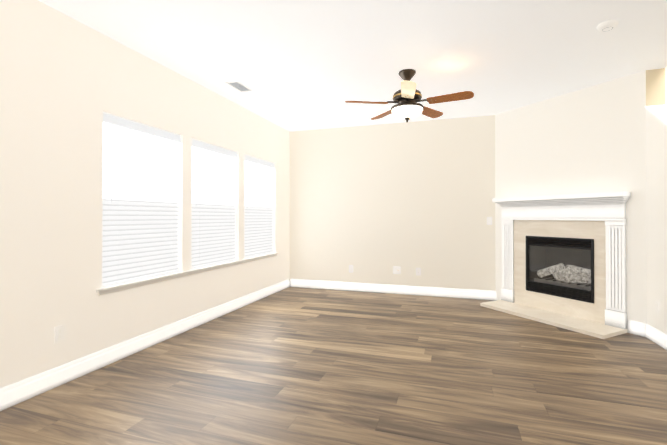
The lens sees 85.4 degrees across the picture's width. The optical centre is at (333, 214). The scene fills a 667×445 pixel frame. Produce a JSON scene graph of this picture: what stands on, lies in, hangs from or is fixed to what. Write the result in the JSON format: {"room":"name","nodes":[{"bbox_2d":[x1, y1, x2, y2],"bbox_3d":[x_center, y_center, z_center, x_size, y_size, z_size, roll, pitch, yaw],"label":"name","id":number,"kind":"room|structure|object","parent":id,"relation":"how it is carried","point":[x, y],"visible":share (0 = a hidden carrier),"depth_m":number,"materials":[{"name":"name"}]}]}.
{"room":"living room","nodes":[
{"label":"living room","id":0,"kind":"room"},
{"bbox_2d":[0,0,289,387],"bbox_3d":[-2.197,-0.124,2.327,0.150,2.740,8.895,0,0,18],"label":"wall","id":1,"kind":"structure","parent":0,"point":[66,81],"depth_m":2.80,"materials":[{"name":"paint"}]},
{"bbox_2d":[54,325,64,342],"bbox_3d":[-2.005,0.873,2.647,0.008,0.115,0.070,0,0,18],"label":"electrical outlet","id":2,"kind":"object","parent":1,"relation":"attached to","point":[59,333],"visible":1,"depth_m":2.64,"materials":[{"name":"white plastic"}]},
{"bbox_2d":[102,112,180,286],"bbox_3d":[-1.803,-0.123,3.434,0.067,1.450,0.920,0,0,18],"label":"window blind","id":3,"kind":"object","parent":1,"relation":"attached to","point":[140,199],"visible":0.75,"depth_m":3.37,"materials":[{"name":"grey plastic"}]},
{"bbox_2d":[0,279,289,410],"bbox_3d":[-2.119,1.176,2.294,0.014,0.140,8.595,0,0,18],"label":"baseboard","id":4,"kind":"structure","parent":1,"relation":"attached to","point":[13,394],"depth_m":3.05,"materials":[{"name":"white wood"}]},
{"bbox_2d":[96,253,278,295],"bbox_3d":[-1.450,0.640,4.437,0.118,0.055,3.174,0,0,18],"label":"window sill","id":5,"kind":"structure","parent":1,"relation":"attached to","point":[109,289],"depth_m":3.68,"materials":[{"name":"paint"}]},
{"bbox_2d":[191,139,237,268],"bbox_3d":[-1.469,-0.117,4.447,0.067,1.450,0.920,0,0,18],"label":"window blind","id":6,"kind":"object","parent":1,"relation":"attached to","point":[213,199],"visible":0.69,"depth_m":4.41,"materials":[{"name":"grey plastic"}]},
{"bbox_2d":[244,155,274,257],"bbox_3d":[-1.134,-0.112,5.460,0.067,1.450,0.920,0,0,18],"label":"window blind","id":7,"kind":"object","parent":1,"relation":"attached to","point":[258,207],"visible":0.77,"depth_m":5.44,"materials":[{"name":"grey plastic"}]},
{"bbox_2d":[0,287,666,444],"bbox_3d":[0.759,1.291,1.343,6.375,0.100,8.895,0,0,18],"label":"floor","id":8,"kind":"structure","parent":0,"point":[298,366],"depth_m":2.66,"materials":[{"name":"brown wood"}]},
{"bbox_2d":[480,191,630,338],"bbox_3d":[2.749,0.511,4.514,0.840,1.494,1.596,0,0,-27],"label":"fireplace","id":9,"kind":"object","parent":8,"relation":"on","point":[564,262],"visible":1,"depth_m":4.38,"materials":[{"name":"wood"}]},
{"bbox_2d":[38,0,666,130],"bbox_3d":[0.075,-1.598,1.585,4.935,0.200,8.895,0,0,18],"label":"ceiling","id":10,"kind":"structure","parent":0,"point":[297,65],"depth_m":3.22,"materials":[{"name":"paint"}]},
{"bbox_2d":[225,81,253,92],"bbox_3d":[-1.086,-1.478,4.182,0.170,0.011,0.330,0,0,18],"label":"ceiling vent","id":11,"kind":"object","parent":10,"relation":"in","point":[239,86],"visible":1,"depth_m":4.18,"materials":[{"name":"white plastic"}]},
{"bbox_2d":[345,69,473,121],"bbox_3d":[0.781,-1.224,3.732,1.242,0.524,1.236,0,0,18],"label":"ceiling fan","id":12,"kind":"object","parent":10,"relation":"hanging from","point":[407,97],"visible":1,"depth_m":3.66,"materials":[{"name":"brown wood"}]},
{"bbox_2d":[597,20,618,31],"bbox_3d":[2.147,-1.471,2.833,0.140,0.040,0.140,0,0,18],"label":"smoke detector","id":13,"kind":"object","parent":10,"relation":"attached to","point":[608,25],"visible":1,"depth_m":2.80,"materials":[{"name":"white plastic"}]},
{"bbox_2d":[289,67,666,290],"bbox_3d":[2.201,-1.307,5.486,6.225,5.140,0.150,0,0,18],"label":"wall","id":14,"kind":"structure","parent":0,"point":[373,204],"depth_m":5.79,"materials":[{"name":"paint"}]},
{"bbox_2d":[290,279,496,300],"bbox_3d":[0.834,1.195,5.837,3.371,0.140,0.014,0,0,18],"label":"baseboard","id":15,"kind":"structure","parent":14,"relation":"attached to","point":[421,291],"depth_m":5.77,"materials":[{"name":"white wood"}]},
{"bbox_2d":[393,266,399,273],"bbox_3d":[1.010,0.887,5.779,0.116,0.115,0.015,0,0,18],"label":"electrical outlet","id":16,"kind":"object","parent":14,"relation":"attached to","point":[396,270],"visible":1,"depth_m":5.78,"materials":[{"name":"white plastic"}]},
{"bbox_2d":[416,268,420,274],"bbox_3d":[1.331,0.892,5.677,0.070,0.115,0.008,0,0,18],"label":"electrical outlet","id":17,"kind":"object","parent":14,"relation":"attached to","point":[418,271],"visible":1,"depth_m":5.67,"materials":[{"name":"white plastic"}]},
{"bbox_2d":[487,217,491,224],"bbox_3d":[2.310,0.091,5.352,0.070,0.115,0.020,0,0,18],"label":"light switch","id":18,"kind":"object","parent":14,"relation":"attached to","point":[489,220],"visible":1,"depth_m":5.36,"materials":[{"name":"white plastic"}]},
{"bbox_2d":[495,70,646,323],"bbox_3d":[2.866,-0.112,4.557,0.150,2.740,1.824,0,0,-27],"label":"wall","id":19,"kind":"structure","parent":0,"point":[591,139],"depth_m":4.22,"materials":[{"name":"paint"}]},
{"bbox_2d":[627,320,645,336],"bbox_3d":[3.164,1.184,3.774,0.014,0.140,0.159,0,0,-27],"label":"baseboard","id":20,"kind":"structure","parent":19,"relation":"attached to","point":[636,328],"depth_m":3.77,"materials":[{"name":"white wood"}]},
{"bbox_2d":[646,68,666,333],"bbox_3d":[2.318,-1.333,0.763,0.160,5.140,8.745,0,0,18],"label":"wall","id":21,"kind":"structure","parent":0,"point":[656,179],"depth_m":3.56,"materials":[{"name":"paint"}]},
{"bbox_2d":[645,104,666,125],"bbox_3d":[2.140,-0.451,0.217,0.184,1.370,7.304,0,0,18],"label":"ledge","id":22,"kind":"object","parent":21,"relation":"on","point":[658,112],"depth_m":3.57,"materials":[{"name":"white paint"}]},
{"bbox_2d":[646,324,666,349],"bbox_3d":[2.056,1.165,0.234,0.014,0.140,7.300,0,0,18],"label":"baseboard","id":23,"kind":"structure","parent":21,"relation":"attached to","point":[656,336],"depth_m":3.50,"materials":[{"name":"white wood"}]}
]}

